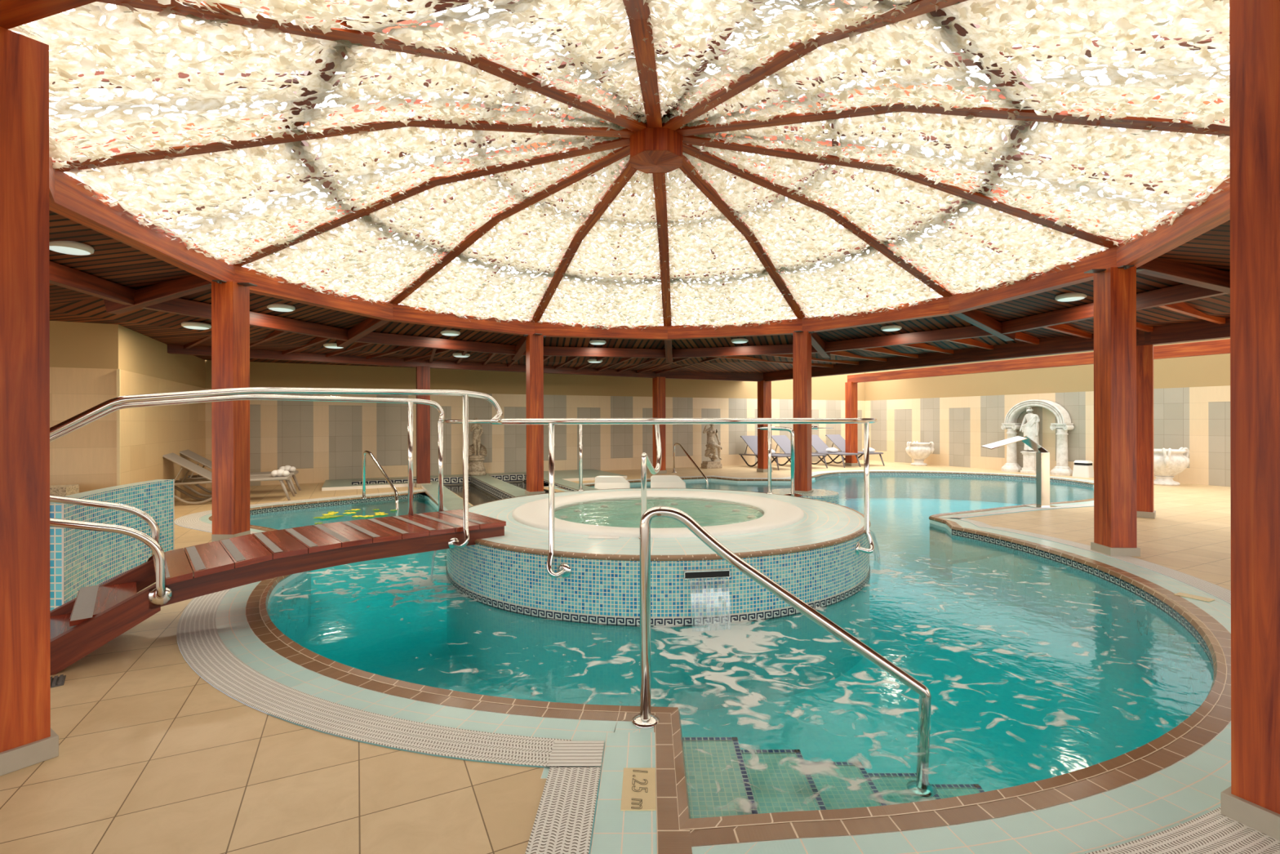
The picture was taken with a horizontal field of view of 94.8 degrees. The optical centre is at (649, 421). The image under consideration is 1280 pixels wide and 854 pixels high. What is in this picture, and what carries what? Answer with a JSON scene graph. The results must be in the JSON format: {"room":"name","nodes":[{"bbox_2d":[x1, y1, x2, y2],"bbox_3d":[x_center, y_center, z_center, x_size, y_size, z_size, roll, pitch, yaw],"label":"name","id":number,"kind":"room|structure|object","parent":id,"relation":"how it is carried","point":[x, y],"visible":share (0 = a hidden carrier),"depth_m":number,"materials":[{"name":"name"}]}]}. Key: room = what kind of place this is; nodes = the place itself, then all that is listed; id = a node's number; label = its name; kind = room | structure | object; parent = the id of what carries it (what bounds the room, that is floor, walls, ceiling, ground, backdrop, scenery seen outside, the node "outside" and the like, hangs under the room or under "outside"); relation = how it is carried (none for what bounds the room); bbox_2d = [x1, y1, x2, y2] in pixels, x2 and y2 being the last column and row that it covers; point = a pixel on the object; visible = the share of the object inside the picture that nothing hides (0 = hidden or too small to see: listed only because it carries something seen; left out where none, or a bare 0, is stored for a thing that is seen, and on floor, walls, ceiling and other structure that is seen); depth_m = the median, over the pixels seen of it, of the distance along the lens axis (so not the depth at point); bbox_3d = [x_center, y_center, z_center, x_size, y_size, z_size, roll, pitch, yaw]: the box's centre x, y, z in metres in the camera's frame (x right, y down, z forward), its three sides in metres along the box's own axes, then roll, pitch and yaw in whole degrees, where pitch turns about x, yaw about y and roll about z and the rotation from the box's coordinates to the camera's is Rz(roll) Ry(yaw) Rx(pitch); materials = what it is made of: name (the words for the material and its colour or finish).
{"room":"spa","nodes":[
{"label":"spa","id":0,"kind":"room"},
{"bbox_2d":[49,320,118,493],"bbox_3d":[-10.693,-0.151,5.371,9.000,2.950,0.001,0,0,-27],"label":"wall","id":1,"kind":"structure","parent":0,"point":[84,356],"depth_m":7.23,"materials":[{"name":"stone"}]},
{"bbox_2d":[116,368,120,485],"bbox_3d":[-6.657,0.330,7.373,0.030,1.970,0.030,0,0,-27],"label":"trim","id":2,"kind":"structure","parent":1,"relation":"attached to","point":[118,371],"depth_m":7.36,"materials":[{"name":"beige tile"}]},
{"bbox_2d":[118,324,205,501],"bbox_3d":[-7.735,-0.158,9.516,0.001,2.950,4.770,0,0,-27],"label":"wall","id":3,"kind":"structure","parent":0,"point":[148,433],"depth_m":8.79,"materials":[{"name":"paint"}]},
{"bbox_2d":[204,360,865,488],"bbox_3d":[-0.796,-0.173,15.652,17.900,2.950,0.001,0,0,-27],"label":"wall","id":4,"kind":"structure","parent":0,"point":[323,441],"depth_m":14.27,"materials":[{"name":"beige tile"}]},
{"bbox_2d":[0,459,1231,853],"bbox_3d":[1.387,1.297,6.825,32.203,0.001,25.650,0,0,0],"label":"floor","id":5,"kind":"structure","parent":0,"point":[153,757],"depth_m":2.21,"materials":[{"name":"tile"}]},
{"bbox_2d":[0,26,58,775],"bbox_3d":[-2.505,-0.078,2.250,0.290,2.767,0.290,0,0,33],"label":"wooden post","id":6,"kind":"object","parent":5,"relation":"on","point":[27,737],"visible":1,"depth_m":2.23,"materials":[{"name":"brown wood"}]},
{"bbox_2d":[50,674,66,687],"bbox_3d":[-3.017,1.299,2.900,0.190,0.014,0.140,0,0,-41],"label":"rubber mat","id":7,"kind":"object","parent":5,"relation":"on","point":[56,681],"visible":0.26,"depth_m":2.93,"materials":[{"name":"grey rubber"}]},
{"bbox_2d":[49,484,79,496],"bbox_3d":[-8.015,1.033,6.133,3.000,0.570,0.350,0,0,-27],"label":"ledge","id":8,"kind":"object","parent":5,"relation":"on","point":[55,490],"visible":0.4,"depth_m":6.67,"materials":[{"name":"stone"}]},
{"bbox_2d":[49,479,174,610],"bbox_3d":[-4.477,0.932,4.778,1.008,0.756,1.710,0,0,0],"label":"wall","id":9,"kind":"structure","parent":5,"relation":"on","point":[79,558],"depth_m":4.63,"materials":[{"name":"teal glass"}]},
{"bbox_2d":[162,453,295,504],"bbox_3d":[-6.904,0.900,9.666,1.797,0.842,0.634,0,0,-25],"label":"sun lounger","id":10,"kind":"object","parent":5,"relation":"on","point":[173,457],"visible":0.57,"depth_m":9.55,"materials":[{"name":"beige fabric"}]},
{"bbox_2d":[271,469,289,476],"bbox_3d":[-6.256,0.877,9.964,0.274,0.130,0.288,0,0,-21],"label":"rolled towel","id":11,"kind":"object","parent":10,"relation":"on","point":[279,473],"visible":0.96,"depth_m":9.88,"materials":[{"name":"white fabric"}]},
{"bbox_2d":[209,280,257,542],"bbox_3d":[-4.448,-0.074,6.251,0.501,2.767,0.380,0,0,0],"label":"wooden post","id":12,"kind":"object","parent":5,"relation":"on","point":[230,300],"visible":0.8,"depth_m":6.14,"materials":[{"name":"brown wood"}]},
{"bbox_2d":[179,449,301,497],"bbox_3d":[-7.324,0.901,10.546,1.797,0.842,0.634,0,0,-25],"label":"sun lounger","id":13,"kind":"object","parent":5,"relation":"on","point":[188,453],"visible":0.36,"depth_m":10.37,"materials":[{"name":"beige fabric"}]},
{"bbox_2d":[279,465,296,471],"bbox_3d":[-6.676,0.878,10.844,0.274,0.130,0.288,0,0,-21],"label":"rolled towel","id":14,"kind":"object","parent":13,"relation":"on","point":[291,468],"visible":0.7,"depth_m":10.77,"materials":[{"name":"white fabric"}]},
{"bbox_2d":[49,509,506,675],"bbox_3d":[-2.525,1.055,4.087,2.888,0.501,0.884,0,0,-41],"label":"footbridge","id":15,"kind":"object","parent":5,"relation":"on","point":[98,615],"visible":0.94,"depth_m":3.77,"materials":[{"name":"brown wood"}]},
{"bbox_2d":[415,365,431,488],"bbox_3d":[-4.520,0.110,11.740,0.280,2.400,0.280,0,0,-27],"label":"wooden post","id":16,"kind":"object","parent":5,"relation":"on","point":[423,373],"visible":0.76,"depth_m":11.64,"materials":[{"name":"brown wood"}]},
{"bbox_2d":[321,469,626,519],"bbox_3d":[-2.856,1.676,11.260,6.100,0.860,5.988,0,0,-27],"label":"surround","id":17,"kind":"object","parent":5,"relation":"on","point":[488,487],"visible":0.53,"depth_m":12.12,"materials":[{"name":"tile"}]},
{"bbox_2d":[351,473,577,519],"bbox_3d":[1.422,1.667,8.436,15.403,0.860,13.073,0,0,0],"label":"basin","id":18,"kind":"object","parent":17,"relation":"in","point":[488,487],"depth_m":12.05,"materials":[{"name":"liquid"}]},
{"bbox_2d":[468,417,487,475],"bbox_3d":[-4.019,0.587,13.660,0.430,1.324,0.430,0,0,21],"label":"statue","id":19,"kind":"object","parent":17,"relation":"on","point":[476,468],"visible":0.91,"depth_m":13.60,"materials":[{"name":"stone"}]},
{"bbox_2d":[523,333,546,495],"bbox_3d":[-1.954,-0.089,10.017,0.380,2.747,0.496,0,0,0],"label":"wooden post","id":20,"kind":"object","parent":17,"relation":"on","point":[534,342],"visible":0.83,"depth_m":9.92,"materials":[{"name":"brown wood"}]},
{"bbox_2d":[652,377,666,473],"bbox_3d":[0.240,0.100,14.700,0.280,2.400,0.280,0,0,-27],"label":"wooden post","id":21,"kind":"object","parent":5,"relation":"on","point":[658,383],"visible":0.6,"depth_m":14.62,"materials":[{"name":"brown wood"}]},
{"bbox_2d":[671,442,709,488],"bbox_3d":[0.981,1.025,13.880,0.156,0.965,2.282,0,0,-18],"label":"pool handrail","id":22,"kind":"object","parent":5,"relation":"on","point":[675,443],"visible":0.97,"depth_m":14.17,"materials":[{"name":"silver metal"}]},
{"bbox_2d":[701,424,722,468],"bbox_3d":[1.749,0.646,16.321,0.529,1.301,0.474,0,0,-20],"label":"seated statue","id":23,"kind":"object","parent":5,"relation":"on","point":[711,446],"visible":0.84,"depth_m":16.26,"materials":[{"name":"stone"}]},
{"bbox_2d":[174,470,1279,853],"bbox_3d":[2.617,1.301,9.306,15.920,0.046,11.934,0,0,-38],"label":"pool coping","id":24,"kind":"object","parent":5,"relation":"on","point":[224,649],"visible":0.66,"depth_m":2.26,"materials":[{"name":"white tile"}]},
{"bbox_2d":[360,450,399,515],"bbox_3d":[-4.370,1.030,9.570,1.378,1.070,0.132,0,0,41],"label":"pool handrail","id":25,"kind":"object","parent":24,"relation":"attached to","point":[365,452],"visible":0.97,"depth_m":9.73,"materials":[{"name":"silver metal"}]},
{"bbox_2d":[620,767,656,810],"bbox_3d":[-0.037,1.294,2.075,0.118,0.008,0.236,0,0,0],"label":"depth marker","id":26,"kind":"object","parent":24,"relation":"on","point":[638,787],"visible":1,"depth_m":2.06,"materials":[{"name":"beige tile"}]},
{"bbox_2d":[631,506,937,798],"bbox_3d":[0.567,0.967,2.518,1.291,1.204,0.119,0,0,3],"label":"pool handrail","id":27,"kind":"object","parent":24,"relation":"attached to","point":[920,787],"visible":1,"depth_m":2.51,"materials":[{"name":"silver metal"}]},
{"bbox_2d":[981,435,1062,508],"bbox_3d":[5.538,0.752,8.826,1.132,1.071,0.360,0,0,-6],"label":"spout","id":28,"kind":"object","parent":24,"relation":"on","point":[1042,455],"visible":1,"depth_m":8.78,"materials":[{"name":"silver metal"}]},
{"bbox_2d":[1173,591,1215,601],"bbox_3d":[3.983,1.284,4.300,0.100,0.004,0.200,0,0,-28],"label":"depth marker","id":29,"kind":"object","parent":24,"relation":"on","point":[1187,595],"depth_m":4.29,"materials":[{"name":"beige tile"}]},
{"bbox_2d":[1221,0,1279,840],"bbox_3d":[2.065,-0.088,1.865,0.290,2.767,0.290,0,0,-27],"label":"wooden post","id":30,"kind":"object","parent":24,"relation":"on","point":[1252,799],"visible":1,"depth_m":1.87,"materials":[{"name":"brown wood"}]},
{"bbox_2d":[249,472,1213,853],"bbox_3d":[2.113,1.625,9.748,10.525,0.660,14.905,0,0,44],"label":"swimming pool","id":31,"kind":"object","parent":5,"relation":"in","point":[414,648],"visible":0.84,"depth_m":4.74,"materials":[{"name":"liquid"}]},
{"bbox_2d":[445,488,871,711],"bbox_3d":[0.136,1.419,5.940,4.223,1.081,4.193,0,0,0],"label":"tub","id":32,"kind":"object","parent":31,"relation":"on","point":[807,546],"visible":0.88,"depth_m":4.24,"materials":[{"name":"tile"}]},
{"bbox_2d":[49,386,877,605],"bbox_3d":[-1.174,0.428,5.589,6.834,1.324,4.202,0,0,-18],"label":"guard rail","id":33,"kind":"object","parent":32,"relation":"on","point":[161,594],"visible":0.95,"depth_m":4.03,"materials":[{"name":"silver metal"}]},
{"bbox_2d":[638,424,662,538],"bbox_3d":[0.021,0.469,4.870,0.091,0.891,0.703,0,0,12],"label":"handrail","id":34,"kind":"object","parent":32,"relation":"on","point":[645,460],"visible":0.78,"depth_m":4.57,"materials":[{"name":"silver metal"}]},
{"bbox_2d":[255,475,1213,853],"bbox_3d":[2.124,1.688,9.742,10.523,0.635,14.906,0,0,44],"label":"pool water","id":35,"kind":"object","parent":31,"relation":"in","point":[734,635],"visible":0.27,"depth_m":4.74,"materials":[{"name":"teal liquid"}]},
{"bbox_2d":[312,515,345,519],"bbox_3d":[-4.603,1.371,8.436,0.274,0.024,0.332,0,0,21],"label":"foliage","id":36,"kind":"object","parent":35,"relation":"on","point":[325,516],"visible":1,"depth_m":8.39,"materials":[{"name":"green plant"}]},
{"bbox_2d":[322,513,336,515],"bbox_3d":[-4.733,1.373,8.670,0.193,0.016,0.196,0,0,0],"label":"flower","id":37,"kind":"object","parent":35,"relation":"on","point":[324,514],"visible":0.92,"depth_m":8.65,"materials":[{"name":"yellow plant"}]},
{"bbox_2d":[342,511,356,514],"bbox_3d":[-4.476,1.373,8.798,0.189,0.016,0.197,0,0,0],"label":"flower","id":38,"kind":"object","parent":35,"relation":"on","point":[347,513],"visible":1,"depth_m":8.77,"materials":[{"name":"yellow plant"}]},
{"bbox_2d":[360,515,374,517],"bbox_3d":[-4.065,1.372,8.483,0.197,0.016,0.189,0,0,0],"label":"flower","id":39,"kind":"object","parent":35,"relation":"on","point":[365,516],"visible":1,"depth_m":8.46,"materials":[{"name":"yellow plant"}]},
{"bbox_2d":[375,512,388,515],"bbox_3d":[-3.959,1.372,8.669,0.195,0.016,0.194,0,0,0],"label":"flower","id":40,"kind":"object","parent":35,"relation":"on","point":[382,513],"visible":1,"depth_m":8.66,"materials":[{"name":"yellow plant"}]},
{"bbox_2d":[594,475,630,488],"bbox_3d":[-0.735,1.422,11.335,0.704,0.668,0.938,0,0,0],"label":"seat","id":41,"kind":"object","parent":35,"relation":"in","point":[601,482],"visible":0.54,"depth_m":11.67,"materials":[{"name":"white plastic"}]},
{"bbox_2d":[650,475,685,488],"bbox_3d":[0.375,1.419,11.435,0.704,0.668,0.938,0,0,0],"label":"seat","id":42,"kind":"object","parent":35,"relation":"on","point":[656,481],"visible":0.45,"depth_m":11.77,"materials":[{"name":"white plastic"}]},
{"bbox_2d":[756,426,801,496],"bbox_3d":[2.076,0.625,9.379,0.702,1.100,0.300,0,0,14],"label":"spout","id":43,"kind":"object","parent":31,"relation":"on","point":[764,428],"visible":0.97,"depth_m":9.30,"materials":[{"name":"silver metal"}]},
{"bbox_2d":[790,330,813,493],"bbox_3d":[2.539,-0.149,9.765,0.378,2.647,0.480,0,0,0],"label":"wooden post","id":44,"kind":"object","parent":31,"relation":"on","point":[802,340],"visible":0.94,"depth_m":9.66,"materials":[{"name":"brown wood"}]},
{"bbox_2d":[767,488,839,504],"bbox_3d":[2.542,1.564,9.765,1.160,0.780,1.160,0,0,0],"label":"plinth","id":45,"kind":"object","parent":31,"relation":"on","point":[831,496],"visible":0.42,"depth_m":9.46,"materials":[{"name":"blue tile"}]},
{"bbox_2d":[811,426,833,429],"bbox_3d":[3.206,0.990,11.178,0.563,1.807,0.220,0,0,20],"label":"spout","id":46,"kind":"object","parent":31,"relation":"on","point":[812,427],"visible":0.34,"depth_m":11.11,"materials":[{"name":"silver metal"}]},
{"bbox_2d":[682,737,1002,831],"bbox_3d":[0.791,1.677,2.200,1.325,0.564,0.800,0,0,0],"label":"steps","id":47,"kind":"structure","parent":31,"relation":"on","point":[780,787],"depth_m":2.39,"materials":[{"name":"green tile"}]},
{"bbox_2d":[756,380,772,471],"bbox_3d":[2.950,0.129,15.100,0.290,2.330,0.290,0,0,-27],"label":"wooden post","id":48,"kind":"object","parent":5,"relation":"on","point":[764,388],"visible":0.91,"depth_m":14.99,"materials":[{"name":"brown wood"}]},
{"bbox_2d":[738,435,791,470],"bbox_3d":[3.281,0.860,16.442,0.634,0.879,1.797,0,0,-27],"label":"sun lounger","id":49,"kind":"object","parent":5,"relation":"on","point":[751,441],"visible":0.66,"depth_m":16.79,"materials":[{"name":"grey fabric"}]},
{"bbox_2d":[771,435,827,467],"bbox_3d":[4.221,0.858,16.812,0.634,0.879,1.797,0,0,-27],"label":"sun lounger","id":50,"kind":"object","parent":5,"relation":"on","point":[783,442],"visible":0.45,"depth_m":17.18,"materials":[{"name":"grey fabric"}]},
{"bbox_2d":[811,435,861,467],"bbox_3d":[5.291,0.855,17.262,0.634,0.879,1.797,0,0,-27],"label":"sun lounger","id":51,"kind":"object","parent":5,"relation":"on","point":[817,443],"visible":0.76,"depth_m":17.45,"materials":[{"name":"grey fabric"}]},
{"bbox_2d":[826,447,838,452],"bbox_3d":[5.339,0.839,17.172,0.329,0.149,0.313,0,0,-23],"label":"rolled towel","id":52,"kind":"object","parent":51,"relation":"on","point":[831,449],"visible":1,"depth_m":17.08,"materials":[{"name":"white fabric"}]},
{"bbox_2d":[844,382,858,466],"bbox_3d":[5.870,0.077,17.100,0.280,2.420,0.280,0,0,-27],"label":"wooden post","id":53,"kind":"object","parent":5,"relation":"on","point":[851,388],"visible":0.88,"depth_m":17.01,"materials":[{"name":"brown wood"}]},
{"bbox_2d":[847,338,1230,382],"bbox_3d":[8.975,-1.235,10.884,0.120,0.230,14.100,0,0,-27],"label":"beam","id":54,"kind":"structure","parent":53,"relation":"on","point":[1220,346],"depth_m":12.49,"materials":[{"name":"brown wood"}]},
{"bbox_2d":[825,434,884,465],"bbox_3d":[6.121,0.853,17.662,0.634,0.879,1.797,0,0,-27],"label":"sun lounger","id":55,"kind":"object","parent":5,"relation":"on","point":[837,439],"visible":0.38,"depth_m":18.02,"materials":[{"name":"grey fabric"}]},
{"bbox_2d":[862,447,875,452],"bbox_3d":[6.393,0.836,17.125,0.329,0.149,0.313,0,0,-23],"label":"rolled towel","id":56,"kind":"object","parent":55,"relation":"on","point":[871,450],"visible":0.4,"depth_m":17.00,"materials":[{"name":"white fabric"}]},
{"bbox_2d":[905,440,934,465],"bbox_3d":[7.849,0.935,17.221,0.756,0.696,0.776,0,0,0],"label":"stone urn","id":57,"kind":"object","parent":5,"relation":"on","point":[918,451],"visible":1,"depth_m":16.97,"materials":[{"name":"white stone"}]},
{"bbox_2d":[905,442,931,460],"bbox_3d":[7.873,0.878,17.190,0.708,0.500,0.714,0,0,0],"label":"bowl","id":58,"kind":"object","parent":57,"relation":"on","point":[916,451],"depth_m":16.96,"materials":[{"name":"white stone"}]},
{"bbox_2d":[1019,406,1039,473],"bbox_3d":[9.473,0.456,14.602,0.374,1.644,0.413,0,0,-19],"label":"statue","id":59,"kind":"object","parent":5,"relation":"on","point":[1031,428],"visible":0.84,"depth_m":14.50,"materials":[{"name":"white stone"}]},
{"bbox_2d":[1022,414,1039,449],"bbox_3d":[9.465,0.276,14.578,0.352,0.860,0.357,0,0,0],"label":"drapery","id":60,"kind":"object","parent":59,"relation":"hanging from","point":[1031,428],"depth_m":14.47,"materials":[{"name":"white stone"}]},
{"bbox_2d":[1000,399,1074,475],"bbox_3d":[9.562,0.371,14.547,0.446,1.815,1.645,0,0,-26],"label":"stone arch","id":61,"kind":"object","parent":5,"relation":"on","point":[1064,420],"visible":0.99,"depth_m":14.16,"materials":[{"name":"white stone"}]},
{"bbox_2d":[1071,460,1093,477],"bbox_3d":[9.975,1.091,13.523,0.300,0.375,0.360,0,0,-27],"label":"waste bin","id":62,"kind":"object","parent":5,"relation":"on","point":[1082,468],"visible":0.97,"depth_m":13.41,"materials":[{"name":"white plastic"}]},
{"bbox_2d":[1084,265,1143,556],"bbox_3d":[4.548,-0.093,5.749,0.501,2.767,0.380,0,0,0],"label":"wooden post","id":63,"kind":"object","parent":5,"relation":"on","point":[1115,514],"visible":1,"depth_m":5.63,"materials":[{"name":"brown wood"}]},
{"bbox_2d":[1136,344,1155,518],"bbox_3d":[6.660,0.125,7.920,0.230,2.320,0.230,0,0,43],"label":"wooden post","id":64,"kind":"object","parent":5,"relation":"on","point":[1144,353],"visible":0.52,"depth_m":7.84,"materials":[{"name":"brown wood"}]},
{"bbox_2d":[1153,447,1190,485],"bbox_3d":[10.433,0.901,11.895,0.840,0.752,0.806,0,0,0],"label":"stone urn","id":65,"kind":"object","parent":5,"relation":"on","point":[1168,463],"visible":0.76,"depth_m":11.64,"materials":[{"name":"white stone"}]},
{"bbox_2d":[48,210,1230,373],"bbox_3d":[-1.533,-1.412,3.734,19.385,0.371,21.430,0,0,-25],"label":"ceiling","id":66,"kind":"structure","parent":0,"point":[113,260],"depth_m":8.00,"materials":[{"name":"brown wood"}]},
{"bbox_2d":[48,240,94,255],"bbox_3d":[-4.901,-1.458,4.961,0.316,0.069,0.316,0,0,0],"label":"ceiling lamp","id":67,"kind":"object","parent":66,"relation":"attached to","point":[70,247],"visible":0.89,"depth_m":4.90,"materials":[{"name":"white plastic"}]},
{"bbox_2d":[48,245,90,255],"bbox_3d":[-4.901,-1.432,4.961,0.270,0.016,0.270,0,0,0],"label":"diffuser","id":68,"kind":"object","parent":67,"relation":"attached to","point":[70,250],"depth_m":4.92,"materials":[{"name":"white"}]},
{"bbox_2d":[181,321,211,329],"bbox_3d":[-5.903,-1.238,7.660,0.316,0.069,0.316,0,0,0],"label":"ceiling lamp","id":69,"kind":"object","parent":66,"relation":"attached to","point":[191,325],"visible":0.99,"depth_m":7.57,"materials":[{"name":"white plastic"}]},
{"bbox_2d":[183,325,208,329],"bbox_3d":[-5.903,-1.211,7.660,0.270,0.016,0.270,0,0,0],"label":"diffuser","id":70,"kind":"object","parent":69,"relation":"attached to","point":[198,327],"depth_m":7.60,"materials":[{"name":"white"}]},
{"bbox_2d":[266,303,295,311],"bbox_3d":[-4.754,-1.459,7.587,0.316,0.069,0.316,0,0,0],"label":"ceiling lamp","id":71,"kind":"object","parent":66,"relation":"attached to","point":[275,307],"visible":0.98,"depth_m":7.50,"materials":[{"name":"white plastic"}]},
{"bbox_2d":[269,307,293,311],"bbox_3d":[-4.754,-1.432,7.587,0.270,0.016,0.270,0,0,0],"label":"diffuser","id":72,"kind":"object","parent":71,"relation":"attached to","point":[281,309],"depth_m":7.54,"materials":[{"name":"white"}]},
{"bbox_2d":[323,342,343,348],"bbox_3d":[-5.203,-1.239,9.700,0.316,0.069,0.316,0,0,0],"label":"ceiling lamp","id":73,"kind":"object","parent":66,"relation":"attached to","point":[331,345],"visible":0.81,"depth_m":9.58,"materials":[{"name":"white plastic"}]},
{"bbox_2d":[325,346,342,348],"bbox_3d":[-5.203,-1.213,9.700,0.270,0.016,0.270,0,0,0],"label":"diffuser","id":74,"kind":"object","parent":73,"relation":"attached to","point":[331,347],"depth_m":9.63,"materials":[{"name":"white plastic"}]},
{"bbox_2d":[440,329,460,336],"bbox_3d":[-3.314,-1.462,9.787,0.316,0.069,0.316,0,0,0],"label":"ceiling lamp","id":75,"kind":"object","parent":66,"relation":"attached to","point":[446,332],"visible":0.99,"depth_m":9.68,"materials":[{"name":"white plastic"}]},
{"bbox_2d":[441,333,458,336],"bbox_3d":[-3.314,-1.435,9.787,0.270,0.016,0.270,0,0,0],"label":"diffuser","id":76,"kind":"object","parent":75,"relation":"attached to","point":[445,334],"depth_m":9.72,"materials":[{"name":"white plastic"}]},
{"bbox_2d":[452,352,470,357],"bbox_3d":[-3.553,-1.243,11.100,0.316,0.069,0.316,0,0,0],"label":"ceiling lamp","id":77,"kind":"object","parent":66,"relation":"attached to","point":[455,354],"visible":0.95,"depth_m":11.00,"materials":[{"name":"white plastic"}]},
{"bbox_2d":[587,358,602,363],"bbox_3d":[-1.133,-1.248,12.200,0.316,0.069,0.316,0,0,0],"label":"ceiling lamp","id":78,"kind":"object","parent":66,"relation":"attached to","point":[592,360],"visible":0.92,"depth_m":12.09,"materials":[{"name":"white plastic"}]},
{"bbox_2d":[589,339,605,344],"bbox_3d":[-0.967,-1.467,10.973,0.316,0.069,0.316,0,0,0],"label":"ceiling lamp","id":79,"kind":"object","parent":66,"relation":"attached to","point":[593,341],"visible":0.99,"depth_m":10.86,"materials":[{"name":"white plastic"}]},
{"bbox_2d":[591,342,604,344],"bbox_3d":[-0.967,-1.440,10.973,0.270,0.016,0.270,0,0,0],"label":"diffuser","id":80,"kind":"object","parent":79,"relation":"attached to","point":[591,343],"depth_m":10.91,"materials":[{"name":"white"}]},
{"bbox_2d":[0,0,1230,340],"bbox_3d":[0.040,-2.259,6.000,9.356,1.583,9.296,0,0,0],"label":"frame","id":81,"kind":"object","parent":66,"relation":"attached to","point":[655,147],"visible":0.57,"depth_m":5.59,"materials":[{"name":"brown wood"}]},
{"bbox_2d":[8,0,1230,329],"bbox_3d":[0.073,-2.252,5.998,9.080,1.374,9.091,0,0,0],"label":"ceiling","id":82,"kind":"structure","parent":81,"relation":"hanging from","point":[992,37],"depth_m":4.63,"materials":[{"name":"white fabric"}]},
{"bbox_2d":[48,257,1230,373],"bbox_3d":[0.189,-1.403,6.916,12.922,0.484,13.188,0,0,-32],"label":"ceiling beams","id":83,"kind":"structure","parent":66,"relation":"attached to","point":[1200,282],"depth_m":8.40,"materials":[{"name":"brown wood"}]},
{"bbox_2d":[167,317,1230,381],"bbox_3d":[3.509,-1.183,9.389,20.273,0.350,9.989,0,0,26],"label":"beam","id":84,"kind":"structure","parent":66,"relation":"attached to","point":[1206,330],"depth_m":10.51,"materials":[{"name":"brown wood"}]},
{"bbox_2d":[730,337,748,343],"bbox_3d":[1.658,-1.473,10.826,0.316,0.069,0.316,0,0,0],"label":"ceiling lamp","id":85,"kind":"object","parent":66,"relation":"attached to","point":[738,340],"visible":0.99,"depth_m":10.71,"materials":[{"name":"white plastic"}]},
{"bbox_2d":[732,341,746,343],"bbox_3d":[1.659,-1.446,10.826,0.270,0.016,0.270,0,0,0],"label":"diffuser","id":86,"kind":"object","parent":85,"relation":"attached to","point":[735,342],"depth_m":10.76,"materials":[{"name":"white"}]},
{"bbox_2d":[880,324,902,331],"bbox_3d":[3.859,-1.478,9.386,0.316,0.069,0.316,0,0,0],"label":"ceiling lamp","id":87,"kind":"object","parent":66,"relation":"attached to","point":[890,327],"visible":1,"depth_m":9.28,"materials":[{"name":"white plastic"}]},
{"bbox_2d":[882,328,900,331],"bbox_3d":[3.859,-1.451,9.386,0.270,0.016,0.270,0,0,0],"label":"diffuser","id":88,"kind":"object","parent":87,"relation":"attached to","point":[883,329],"depth_m":9.33,"materials":[{"name":"white"}]},
{"bbox_2d":[1054,292,1087,302],"bbox_3d":[5.044,-1.480,7.039,0.316,0.069,0.316,0,0,0],"label":"ceiling lamp","id":89,"kind":"object","parent":66,"relation":"attached to","point":[1071,296],"visible":0.99,"depth_m":6.96,"materials":[{"name":"white plastic"}]},
{"bbox_2d":[1057,297,1084,302],"bbox_3d":[5.045,-1.454,7.039,0.270,0.016,0.270,0,0,0],"label":"diffuser","id":90,"kind":"object","parent":89,"relation":"attached to","point":[1060,299],"depth_m":7.00,"materials":[{"name":"white"}]},
{"bbox_2d":[864,337,1230,486],"bbox_3d":[12.342,-0.202,9.364,0.001,2.950,22.999,0,0,-27],"label":"wall","id":91,"kind":"structure","parent":0,"point":[960,414],"depth_m":14.67,"materials":[{"name":"beige tile"}]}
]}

